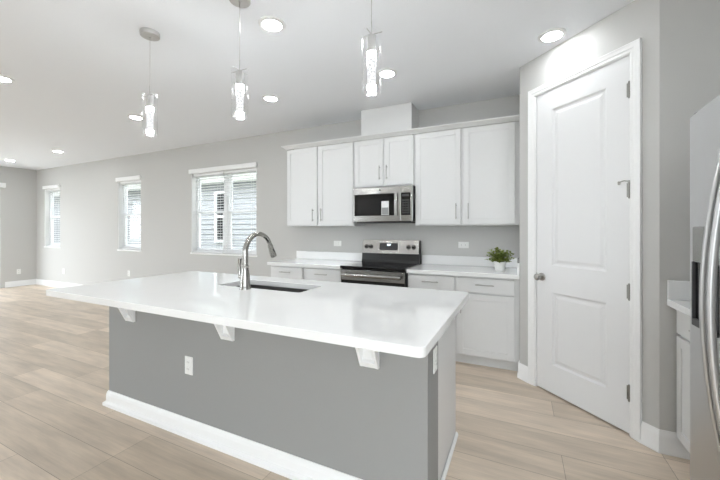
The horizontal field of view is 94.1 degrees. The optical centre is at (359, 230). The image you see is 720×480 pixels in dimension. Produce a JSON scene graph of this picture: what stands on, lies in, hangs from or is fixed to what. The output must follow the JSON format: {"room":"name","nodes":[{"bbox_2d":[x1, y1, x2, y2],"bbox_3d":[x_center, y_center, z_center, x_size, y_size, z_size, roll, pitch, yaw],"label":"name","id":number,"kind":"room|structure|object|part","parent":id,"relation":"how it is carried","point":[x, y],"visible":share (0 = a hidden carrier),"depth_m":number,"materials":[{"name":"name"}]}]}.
{"room":"kitchen","nodes":[
{"label":"kitchen","id":0,"kind":"room"},
{"bbox_2d":[0,166,36,287],"bbox_3d":[-9.558,-0.068,4.875,0.160,2.780,7.398,0,0,25],"label":"wall","id":1,"kind":"structure","parent":0,"point":[18,200],"depth_m":7.89,"materials":[{"name":"grey paint"}]},
{"bbox_2d":[37,95,519,284],"bbox_3d":[-2.401,-0.068,5.657,12.415,2.780,0.160,0,0,25],"label":"wall","id":2,"kind":"structure","parent":0,"point":[87,253],"depth_m":5.86,"materials":[{"name":"grey paint"}]},
{"bbox_2d":[5,279,80,287],"bbox_3d":[-4.509,1.256,6.261,7.770,0.132,0.558,0,0,25],"label":"baseboard","id":3,"kind":"structure","parent":2,"relation":"attached to","point":[30,281],"depth_m":7.85,"materials":[{"name":"white paint"}]},
{"bbox_2d":[44,188,59,247],"bbox_3d":[-7.183,-0.282,7.919,0.735,1.392,0.169,0,0,25],"label":"window","id":4,"kind":"structure","parent":2,"relation":"in","point":[48,227],"depth_m":8.06,"materials":[{"name":"white paint"}]},
{"bbox_2d":[42,184,59,245],"bbox_3d":[-7.209,-0.333,7.882,0.760,1.426,0.118,0,0,25],"label":"window blind","id":5,"kind":"object","parent":4,"relation":"attached to","point":[49,187],"visible":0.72,"depth_m":7.91,"materials":[{"name":"white paint"}]},
{"bbox_3d":[-7.160,-0.292,7.969,0.693,1.360,0.060,0,0,25],"label":"frame","id":6,"kind":"part","parent":4,"relation":"part of","materials":[{"name":"white plastic"}]},
{"bbox_3d":[-7.167,0.015,7.953,0.625,0.679,0.032,0,0,25],"label":"sash","id":7,"kind":"part","parent":4,"relation":"part of","materials":[{"name":"glass"}]},
{"bbox_3d":[-7.154,-0.614,7.980,0.625,0.648,0.025,0,0,25],"label":"sash","id":8,"kind":"part","parent":4,"relation":"part of","materials":[{"name":"glass"}]},
{"bbox_2d":[117,179,140,251],"bbox_3d":[-4.503,-0.282,6.645,0.760,1.392,0.169,0,0,25],"label":"window","id":9,"kind":"structure","parent":2,"relation":"in","point":[122,221],"depth_m":6.77,"materials":[{"name":"white paint"}]},
{"bbox_2d":[115,175,140,249],"bbox_3d":[-4.529,-0.333,6.608,0.785,1.426,0.118,0,0,25],"label":"window blind","id":10,"kind":"object","parent":9,"relation":"attached to","point":[135,178],"visible":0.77,"depth_m":6.62,"materials":[{"name":"white paint"}]},
{"bbox_3d":[-4.513,0.401,6.625,0.760,0.026,0.124,0,0,25],"label":"sill","id":11,"kind":"part","parent":9,"relation":"part of","materials":[{"name":"white paint"}]},
{"bbox_3d":[-4.480,-0.292,6.695,0.718,1.360,0.060,0,0,25],"label":"frame","id":12,"kind":"part","parent":9,"relation":"part of","materials":[{"name":"white plastic"}]},
{"bbox_3d":[-4.487,0.015,6.679,0.650,0.679,0.032,0,0,25],"label":"sash","id":13,"kind":"part","parent":9,"relation":"part of","materials":[{"name":"glass"}]},
{"bbox_3d":[-4.474,-0.614,6.706,0.650,0.648,0.025,0,0,25],"label":"sash","id":14,"kind":"part","parent":9,"relation":"part of","materials":[{"name":"glass"}]},
{"bbox_2d":[190,167,256,256],"bbox_3d":[-2.234,-0.282,5.567,1.495,1.392,0.169,0,0,25],"label":"window","id":15,"kind":"structure","parent":2,"relation":"in","point":[194,192],"depth_m":5.61,"materials":[{"name":"white paint"}]},
{"bbox_3d":[-2.559,0.015,5.763,0.628,0.679,0.032,0,0,25],"label":"sash","id":16,"kind":"part","parent":15,"relation":"part of","materials":[{"name":"glass"}]},
{"bbox_3d":[-2.547,-0.614,5.790,0.628,0.648,0.025,0,0,25],"label":"sash","id":17,"kind":"part","parent":15,"relation":"part of","materials":[{"name":"glass"}]},
{"bbox_2d":[188,162,256,253],"bbox_3d":[-2.260,-0.333,5.529,1.520,1.426,0.118,0,0,25],"label":"window blind","id":18,"kind":"object","parent":15,"relation":"attached to","point":[253,164],"visible":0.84,"depth_m":5.50,"materials":[{"name":"white paint"}]},
{"bbox_3d":[-2.570,0.369,5.711,0.706,0.022,0.046,0,0,25],"label":"rail","id":19,"kind":"part","parent":18,"relation":"part of","materials":[{"name":"white plastic"}]},
{"bbox_3d":[-1.910,-0.288,5.398,0.469,1.300,0.054,0,0,25],"label":"ladder cord","id":20,"kind":"part","parent":18,"relation":"part of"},
{"bbox_3d":[-1.910,0.369,5.398,0.706,0.022,0.046,0,0,25],"label":"rail","id":21,"kind":"part","parent":18,"relation":"part of","materials":[{"name":"white plastic"}]},
{"bbox_3d":[-2.244,0.401,5.546,1.495,0.026,0.124,0,0,25],"label":"sill","id":22,"kind":"part","parent":15,"relation":"part of","materials":[{"name":"white paint"}]},
{"bbox_3d":[-1.876,0.015,5.438,0.628,0.679,0.032,0,0,25],"label":"sash","id":23,"kind":"part","parent":15,"relation":"part of","materials":[{"name":"glass"}]},
{"bbox_3d":[-1.863,-0.614,5.465,0.628,0.648,0.025,0,0,25],"label":"sash","id":24,"kind":"part","parent":15,"relation":"part of","materials":[{"name":"glass"}]},
{"bbox_2d":[287,142,364,226],"bbox_3d":[-0.473,-0.566,4.447,1.017,1.031,0.365,0,0,25],"label":"upper cabinet","id":25,"kind":"object","parent":2,"relation":"attached to","point":[321,179],"visible":0.99,"depth_m":4.30,"materials":[{"name":"white paint"}]},
{"bbox_3d":[-0.768,-0.570,4.437,0.473,1.011,0.020,0,0,25],"label":"door","id":26,"kind":"part","parent":25,"relation":"part of","materials":[{"name":"white paint"}]},
{"bbox_3d":[-0.307,-0.570,4.218,0.492,1.011,0.020,0,0,25],"label":"door","id":27,"kind":"part","parent":25,"relation":"part of","materials":[{"name":"white paint"}]},
{"bbox_2d":[281,114,518,150],"bbox_3d":[0.327,-1.106,4.060,2.900,0.048,0.379,0,0,25],"label":"crown molding","id":28,"kind":"structure","parent":25,"relation":"attached to","point":[510,118],"depth_m":3.76,"materials":[{"name":"white paint"}]},
{"bbox_2d":[296,251,361,260],"bbox_3d":[-0.430,0.354,4.618,1.074,0.108,0.020,0,0,25],"label":"backsplash","id":29,"kind":"structure","parent":2,"relation":"attached to","point":[349,256],"depth_m":4.60,"materials":[{"name":"white stone"}]},
{"bbox_2d":[334,241,340,245],"bbox_3d":[-0.307,0.183,4.567,0.116,0.072,0.009,0,0,25],"label":"wall outlet","id":30,"kind":"object","parent":2,"relation":"attached to","point":[336,243],"visible":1,"depth_m":4.57,"materials":[{"name":"white plastic"}]},
{"bbox_2d":[355,135,414,188],"bbox_3d":[0.332,-0.792,4.064,0.762,0.577,0.365,0,0,25],"label":"upper cabinet","id":31,"kind":"object","parent":2,"relation":"attached to","point":[385,162],"visible":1,"depth_m":3.92,"materials":[{"name":"white paint"}]},
{"bbox_3d":[0.106,-0.796,4.022,0.367,0.557,0.020,0,0,25],"label":"door","id":32,"kind":"part","parent":31,"relation":"part of","materials":[{"name":"white paint"}]},
{"bbox_2d":[353,185,414,223],"bbox_3d":[0.327,-0.292,4.038,0.740,0.418,0.418,0,0,25],"label":"microwave","id":33,"kind":"object","parent":31,"relation":"attached to","point":[392,204],"visible":0.98,"depth_m":3.85,"materials":[{"name":"silver metal"}]},
{"bbox_3d":[0.287,-0.218,3.842,0.082,0.080,0.001,0,0,25],"label":"printed panel","id":34,"kind":"part","parent":33,"relation":"part of","materials":[{"name":"white paper"}]},
{"bbox_3d":[0.408,-0.293,3.781,0.030,0.259,0.024,0,0,25],"label":"door handle","id":35,"kind":"part","parent":33,"relation":"part of","materials":[{"name":"silver metal"}]},
{"bbox_3d":[0.525,-0.298,3.751,0.136,0.398,0.026,0,0,25],"label":"control panel","id":36,"kind":"part","parent":33,"relation":"part of","materials":[{"name":"silver metal"}]},
{"bbox_2d":[361,102,418,140],"bbox_3d":[0.364,-1.269,4.088,0.636,0.376,0.297,0,0,25],"label":"box","id":37,"kind":"object","parent":31,"relation":"on","point":[404,116],"visible":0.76,"depth_m":3.95,"materials":[{"name":"white paint"}]},
{"bbox_3d":[0.450,-0.796,3.858,0.348,0.557,0.020,0,0,25],"label":"door","id":38,"kind":"part","parent":31,"relation":"part of","materials":[{"name":"white paint"}]},
{"bbox_2d":[458,242,468,247],"bbox_3d":[1.191,0.172,3.856,0.116,0.072,0.009,0,0,25],"label":"wall outlet","id":39,"kind":"object","parent":2,"relation":"attached to","point":[460,244],"visible":1,"depth_m":3.85,"materials":[{"name":"white plastic"}]},
{"bbox_2d":[415,121,518,225],"bbox_3d":[1.159,-0.566,3.672,1.064,1.031,0.365,0,0,25],"label":"upper cabinet","id":40,"kind":"object","parent":2,"relation":"attached to","point":[465,176],"visible":1,"depth_m":3.52,"materials":[{"name":"white paint"}]},
{"bbox_3d":[0.851,-0.570,3.668,0.488,1.011,0.020,0,0,25],"label":"door","id":41,"kind":"part","parent":40,"relation":"part of","materials":[{"name":"white paint"}]},
{"bbox_3d":[1.322,-0.570,3.444,0.494,1.011,0.020,0,0,25],"label":"door","id":42,"kind":"part","parent":40,"relation":"part of","materials":[{"name":"white paint"}]},
{"bbox_2d":[422,255,516,267],"bbox_3d":[1.224,0.354,3.832,1.041,0.108,0.020,0,0,25],"label":"backsplash","id":43,"kind":"structure","parent":2,"relation":"attached to","point":[426,259],"depth_m":3.84,"materials":[{"name":"white stone"}]},
{"bbox_2d":[0,0,634,169],"bbox_3d":[-4.024,-1.508,2.244,12.415,0.100,7.718,0,0,25],"label":"ceiling","id":44,"kind":"structure","parent":0,"point":[78,68],"depth_m":2.88,"materials":[{"name":"white paint"}]},
{"bbox_2d":[0,75,14,82],"bbox_3d":[-3.442,-1.449,3.213,0.188,0.018,0.188,0,0,25],"label":"recessed light","id":45,"kind":"object","parent":44,"relation":"in","point":[5,79],"visible":1,"depth_m":3.22,"materials":[{"name":"white paint"}]},
{"bbox_2d":[0,77,10,81],"bbox_3d":[-3.442,-1.447,3.213,0.129,0.014,0.129,0,0,25],"label":"diffuser","id":46,"kind":"object","parent":45,"relation":"attached to","point":[2,79],"depth_m":3.21,"materials":[{"name":"white plastic"}]},
{"bbox_2d":[127,115,144,119],"bbox_3d":[-2.889,-1.449,4.321,0.188,0.018,0.188,0,0,25],"label":"recessed light","id":47,"kind":"object","parent":44,"relation":"in","point":[136,117],"visible":1,"depth_m":4.29,"materials":[{"name":"white paint"}]},
{"bbox_2d":[130,116,141,119],"bbox_3d":[-2.889,-1.447,4.321,0.129,0.014,0.129,0,0,25],"label":"diffuser","id":48,"kind":"object","parent":47,"relation":"attached to","point":[132,117],"depth_m":4.30,"materials":[{"name":"white plastic"}]},
{"bbox_2d":[139,27,159,135],"bbox_3d":[-1.550,-1.081,2.473,0.130,0.754,0.130,0,0,25],"label":"pendant lamp","id":49,"kind":"object","parent":44,"relation":"hanging from","point":[150,34],"visible":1,"depth_m":2.46,"materials":[{"name":"white glass"}]},
{"bbox_2d":[142,86,156,107],"bbox_3d":[-1.550,-0.984,2.473,0.085,0.159,0.085,0,0,-20],"label":"socket","id":50,"kind":"object","parent":49,"relation":"attached to","point":[149,98],"depth_m":2.46,"materials":[{"name":"silver metal"}]},
{"bbox_3d":[-1.550,-0.856,2.473,0.102,0.304,0.102,0,0,25],"label":"lamp shade","id":51,"kind":"part","parent":49,"relation":"part of","materials":[{"name":"clear glass"}]},
{"bbox_2d":[229,0,250,116],"bbox_3d":[-0.751,-1.081,2.093,0.130,0.754,0.130,0,0,25],"label":"pendant lamp","id":52,"kind":"object","parent":44,"relation":"hanging from","point":[238,3],"visible":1,"depth_m":2.08,"materials":[{"name":"white glass"}]},
{"bbox_3d":[-0.751,-0.856,2.093,0.102,0.304,0.102,0,0,25],"label":"lamp shade","id":53,"kind":"part","parent":52,"relation":"part of","materials":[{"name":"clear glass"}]},
{"bbox_2d":[232,60,246,84],"bbox_3d":[-0.751,-0.984,2.093,0.085,0.159,0.085,0,0,-20],"label":"socket","id":54,"kind":"object","parent":52,"relation":"attached to","point":[239,73],"depth_m":2.08,"materials":[{"name":"silver metal"}]},
{"bbox_2d":[262,95,279,101],"bbox_3d":[-0.983,-1.449,3.698,0.188,0.018,0.188,0,0,25],"label":"recessed light","id":55,"kind":"object","parent":44,"relation":"in","point":[271,98],"visible":1,"depth_m":3.67,"materials":[{"name":"white paint"}]},
{"bbox_2d":[265,97,276,100],"bbox_3d":[-0.983,-1.447,3.698,0.129,0.014,0.129,0,0,25],"label":"diffuser","id":56,"kind":"object","parent":55,"relation":"attached to","point":[266,98],"depth_m":3.68,"materials":[{"name":"white plastic"}]},
{"bbox_2d":[258,16,285,32],"bbox_3d":[-0.622,-1.449,2.371,0.188,0.018,0.188,0,0,25],"label":"recessed light","id":57,"kind":"object","parent":44,"relation":"in","point":[273,24],"visible":1,"depth_m":2.35,"materials":[{"name":"white paint"}]},
{"bbox_2d":[263,20,280,30],"bbox_3d":[-0.622,-1.447,2.371,0.129,0.014,0.129,0,0,25],"label":"diffuser","id":58,"kind":"object","parent":57,"relation":"attached to","point":[268,25],"depth_m":2.36,"materials":[{"name":"white plastic"}]},
{"bbox_2d":[361,0,381,91],"bbox_3d":[0.059,-1.081,1.708,0.130,0.754,0.130,0,0,25],"label":"pendant lamp","id":59,"kind":"object","parent":44,"relation":"hanging from","point":[371,38],"visible":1,"depth_m":1.69,"materials":[{"name":"white glass"}]},
{"bbox_2d":[361,21,381,51],"bbox_3d":[0.059,-0.984,1.708,0.085,0.159,0.085,0,0,-20],"label":"socket","id":60,"kind":"object","parent":59,"relation":"attached to","point":[371,38],"depth_m":1.69,"materials":[{"name":"silver metal"}]},
{"bbox_3d":[0.059,-0.856,1.708,0.102,0.304,0.102,0,0,25],"label":"lamp shade","id":61,"kind":"part","parent":59,"relation":"part of","materials":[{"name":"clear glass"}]},
{"bbox_2d":[377,68,396,77],"bbox_3d":[0.251,-1.449,3.111,0.188,0.018,0.188,0,0,25],"label":"recessed light","id":62,"kind":"object","parent":44,"relation":"in","point":[387,72],"visible":0.91,"depth_m":3.08,"materials":[{"name":"white paint"}]},
{"bbox_2d":[380,71,393,77],"bbox_3d":[0.251,-1.447,3.111,0.129,0.014,0.129,0,0,25],"label":"diffuser","id":63,"kind":"object","parent":62,"relation":"attached to","point":[385,74],"depth_m":3.10,"materials":[{"name":"white plastic"}]},
{"bbox_2d":[538,28,566,42],"bbox_3d":[1.436,-1.449,2.506,0.188,0.018,0.188,0,0,25],"label":"recessed light","id":64,"kind":"object","parent":44,"relation":"in","point":[551,35],"visible":1,"depth_m":2.48,"materials":[{"name":"white paint"}]},
{"bbox_2d":[542,31,561,41],"bbox_3d":[1.436,-1.447,2.506,0.129,0.014,0.129,0,0,25],"label":"diffuser","id":65,"kind":"object","parent":64,"relation":"attached to","point":[547,36],"depth_m":2.49,"materials":[{"name":"white plastic"}]},
{"bbox_2d":[0,284,689,479],"bbox_3d":[-4.024,1.372,2.244,12.415,0.100,7.718,0,0,25],"label":"floor","id":66,"kind":"structure","parent":0,"point":[55,424],"depth_m":2.23,"materials":[{"name":"brown wood"}]},
{"bbox_2d":[102,306,457,479],"bbox_3d":[-0.650,0.884,2.333,2.502,0.875,0.909,0,0,25],"label":"kitchen island","id":67,"kind":"object","parent":66,"relation":"on","point":[293,408],"visible":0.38,"depth_m":1.85,"materials":[{"name":"grey paint"}]},
{"bbox_2d":[185,356,192,374],"bbox_3d":[-1.102,0.872,2.155,0.072,0.116,0.009,0,0,25],"label":"wall outlet","id":68,"kind":"object","parent":67,"relation":"attached to","point":[188,360],"visible":1,"depth_m":2.15,"materials":[{"name":"white plastic"}]},
{"bbox_3d":[-0.649,1.268,2.336,2.502,0.108,0.767,0,0,25],"label":"baseboard","id":69,"kind":"part","parent":67,"relation":"part of","materials":[{"name":"white paint"}]},
{"bbox_2d":[46,271,468,357],"bbox_3d":[-0.720,0.427,2.247,2.635,0.038,1.159,0,0,25],"label":"island countertop","id":70,"kind":"structure","parent":67,"relation":"on","point":[405,321],"depth_m":1.84,"materials":[{"name":"white stone"}]},
{"bbox_2d":[238,232,276,289],"bbox_3d":[-0.745,0.209,2.448,0.103,0.396,0.359,0,0,25],"label":"faucet","id":71,"kind":"object","parent":70,"relation":"on","point":[243,274],"visible":1,"depth_m":2.31,"materials":[{"name":"metal"}]},
{"bbox_3d":[-0.823,0.269,2.331,0.063,0.146,0.040,0,0,25],"label":"lever handle","id":72,"kind":"part","parent":71,"relation":"part of","materials":[{"name":"metal"}]},
{"bbox_3d":[-0.741,0.134,2.429,0.041,0.246,0.289,0,0,25],"label":"spout","id":73,"kind":"part","parent":71,"relation":"part of","materials":[{"name":"metal"}]},
{"bbox_2d":[236,284,308,291],"bbox_3d":[-0.665,0.542,2.481,0.762,0.190,0.324,0,0,25],"label":"sink","id":74,"kind":"object","parent":70,"relation":"in","point":[252,285],"visible":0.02,"depth_m":2.63,"materials":[{"name":"grey metal"}]},
{"bbox_2d":[433,345,436,373],"bbox_3d":[0.364,0.622,1.610,0.009,0.116,0.072,0,0,25],"label":"wall outlet","id":75,"kind":"object","parent":67,"relation":"attached to","point":[435,348],"visible":1,"depth_m":1.59,"materials":[{"name":"white plastic"}]},
{"bbox_2d":[271,265,340,281],"bbox_3d":[-0.557,0.884,4.327,1.050,0.875,0.655,0,0,25],"label":"base cabinet","id":76,"kind":"object","parent":66,"relation":"on","point":[306,273],"visible":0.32,"depth_m":4.05,"materials":[{"name":"white paint"}]},
{"bbox_3d":[-0.919,0.532,4.188,0.480,0.136,0.020,0,0,25],"label":"drawer","id":77,"kind":"part","parent":76,"relation":"part of","materials":[{"name":"white paint"}]},
{"bbox_2d":[267,251,361,268],"bbox_3d":[-0.564,0.373,4.337,1.074,0.146,0.643,0,0,25],"label":"countertop","id":78,"kind":"structure","parent":76,"relation":"on","point":[314,259],"depth_m":4.44,"materials":[{"name":"white stone"}]},
{"bbox_3d":[-0.446,0.532,3.963,0.504,0.136,0.020,0,0,25],"label":"drawer","id":79,"kind":"part","parent":76,"relation":"part of","materials":[{"name":"white paint"}]},
{"bbox_2d":[340,240,421,286],"bbox_3d":[0.249,0.724,3.897,0.768,1.197,0.718,0,0,25],"label":"electric range","id":80,"kind":"object","parent":66,"relation":"on","point":[384,262],"visible":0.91,"depth_m":3.98,"materials":[{"name":"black metal"}]},
{"bbox_2d":[341,268,407,286],"bbox_3d":[0.249,0.875,3.897,0.760,0.895,0.718,0,0,25],"label":"oven","id":81,"kind":"object","parent":80,"relation":"in","point":[397,277],"depth_m":3.59,"materials":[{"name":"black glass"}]},
{"bbox_2d":[340,261,421,271],"bbox_3d":[0.261,0.415,3.921,0.768,0.029,0.663,0,0,25],"label":"cooktop","id":82,"kind":"object","parent":80,"relation":"in","point":[363,266],"depth_m":3.77,"materials":[{"name":"black glass"}]},
{"bbox_3d":[0.372,0.208,4.177,0.742,0.165,0.041,0,0,25],"label":"console panel","id":83,"kind":"part","parent":80,"relation":"part of","materials":[{"name":"silver metal"}]},
{"bbox_2d":[408,273,519,370],"bbox_3d":[1.098,0.884,3.540,1.060,0.875,0.655,0,0,25],"label":"base cabinet","id":84,"kind":"object","parent":66,"relation":"on","point":[488,323],"visible":0.61,"depth_m":3.19,"materials":[{"name":"white paint"}]},
{"bbox_3d":[0.720,0.532,3.409,0.462,0.136,0.020,0,0,25],"label":"drawer","id":85,"kind":"part","parent":84,"relation":"part of","materials":[{"name":"white paint"}]},
{"bbox_2d":[406,255,519,278],"bbox_3d":[1.100,0.373,3.546,1.062,0.146,0.643,0,0,25],"label":"countertop","id":86,"kind":"structure","parent":84,"relation":"on","point":[471,266],"depth_m":3.61,"materials":[{"name":"white stone"}]},
{"bbox_2d":[485,247,514,270],"bbox_3d":[1.397,0.289,3.343,0.276,0.236,0.270,0,0,-41],"label":"potted plant","id":87,"kind":"object","parent":86,"relation":"on","point":[499,259],"visible":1,"depth_m":3.31,"materials":[{"name":"green plant"}]},
{"bbox_3d":[1.395,0.361,3.345,0.104,0.093,0.104,0,0,25],"label":"pot","id":88,"kind":"part","parent":87,"relation":"part of","materials":[{"name":"white ceramic"}]},
{"bbox_3d":[1.188,0.532,3.187,0.510,0.136,0.020,0,0,25],"label":"drawer","id":89,"kind":"part","parent":84,"relation":"part of","materials":[{"name":"white paint"}]},
{"bbox_3d":[1.188,0.912,3.187,0.510,0.589,0.020,0,0,25],"label":"door","id":90,"kind":"part","parent":84,"relation":"part of","materials":[{"name":"white paint"}]},
{"bbox_2d":[677,310,689,452],"bbox_3d":[1.964,0.884,1.522,0.655,0.875,0.712,0,0,25],"label":"base cabinet","id":91,"kind":"object","parent":66,"relation":"on","point":[683,321],"visible":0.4,"depth_m":1.89,"materials":[{"name":"white paint"}]},
{"bbox_2d":[667,280,689,316],"bbox_3d":[1.963,0.371,1.523,0.658,0.150,0.712,0,0,25],"label":"countertop","id":92,"kind":"structure","parent":91,"relation":"on","point":[678,292],"depth_m":1.94,"materials":[{"name":"white stone"}]},
{"bbox_3d":[1.712,0.532,1.644,0.020,0.136,0.689,0,0,25],"label":"drawer","id":93,"kind":"part","parent":91,"relation":"part of","materials":[{"name":"white paint"}]},
{"bbox_2d":[690,95,719,479],"bbox_3d":[1.467,0.414,0.812,0.887,1.776,0.917,0,0,25],"label":"refrigerator","id":94,"kind":"object","parent":66,"relation":"on","point":[705,123],"visible":1,"depth_m":1.20,"materials":[{"name":"grey metal"}]},
{"bbox_3d":[1.253,0.242,1.206,0.029,0.244,0.182,0,0,25],"label":"dispenser frame","id":95,"kind":"part","parent":94,"relation":"part of","materials":[{"name":"grey plastic"}]},
{"bbox_3d":[1.151,0.247,1.087,0.077,1.020,0.032,0,0,25],"label":"door handle","id":96,"kind":"part","parent":94,"relation":"part of","materials":[{"name":"silver metal"}]},
{"bbox_3d":[1.129,0.247,1.044,0.077,1.020,0.032,0,0,25],"label":"door handle","id":97,"kind":"part","parent":94,"relation":"part of","materials":[{"name":"silver metal"}]},
{"bbox_2d":[520,0,658,428],"bbox_3d":[1.658,-0.068,2.519,0.100,2.780,1.064,0,0,-20],"label":"wall","id":98,"kind":"structure","parent":0,"point":[637,19],"depth_m":2.09,"materials":[{"name":"grey paint"}]},
{"bbox_2d":[528,38,641,440],"bbox_3d":[1.627,0.064,2.499,0.172,2.516,0.862,0,0,-20],"label":"door","id":99,"kind":"structure","parent":98,"relation":"in","point":[585,123],"depth_m":2.41,"materials":[{"name":"white paint"}]},
{"bbox_3d":[1.478,0.387,2.769,0.072,0.064,0.064,0,0,-20],"label":"knob","id":100,"kind":"part","parent":99,"relation":"part of","materials":[{"name":"silver metal"}]},
{"bbox_2d":[659,0,719,432],"bbox_3d":[2.124,-0.068,1.898,0.694,2.780,0.100,0,0,25],"label":"wall","id":101,"kind":"structure","parent":0,"point":[689,30],"depth_m":1.97,"materials":[{"name":"grey paint"}]},
{"bbox_2d":[637,421,689,459],"bbox_3d":[1.810,1.256,1.996,0.248,0.132,0.070,0,0,44],"label":"baseboard","id":102,"kind":"structure","parent":101,"relation":"attached to","point":[665,442],"depth_m":1.99,"materials":[{"name":"white paint"}]},
{"bbox_2d":[667,280,689,300],"bbox_3d":[2.102,0.352,1.839,0.638,0.112,0.020,0,0,25],"label":"backsplash","id":103,"kind":"structure","parent":101,"relation":"attached to","point":[676,290],"depth_m":1.95,"materials":[{"name":"white stone"}]},
{"bbox_3d":[1.621,-0.068,3.285,0.100,2.780,0.670,0,0,25],"label":"wall","id":104,"kind":"structure","parent":0,"visible":0},
{"bbox_2d":[517,360,527,382],"bbox_3d":[1.438,1.256,2.987,0.057,0.132,0.183,0,0,-2],"label":"baseboard","id":105,"kind":"structure","parent":104,"relation":"attached to","point":[522,373],"depth_m":2.96,"materials":[{"name":"white paint"}]},
{"label":"outside","id":106,"kind":"structure","parent":0,"visible":0},
{"bbox_3d":[4.836,1.632,33.465,100.000,0.020,55.400,0,0,25],"label":"lawn","id":107,"kind":"structure","parent":106,"visible":0},
{"bbox_2d":[54,173,255,248],"bbox_3d":[-12.735,-1.028,16.534,31.600,5.300,5.070,0,0,25],"label":"neighbor house","id":108,"kind":"structure","parent":107,"relation":"on","point":[248,218],"depth_m":10.18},
{"bbox_3d":[-4.114,-0.403,10.097,0.560,1.450,0.015,0,0,25],"label":"pane","id":109,"kind":"part","parent":108,"relation":"part of","materials":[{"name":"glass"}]}
]}

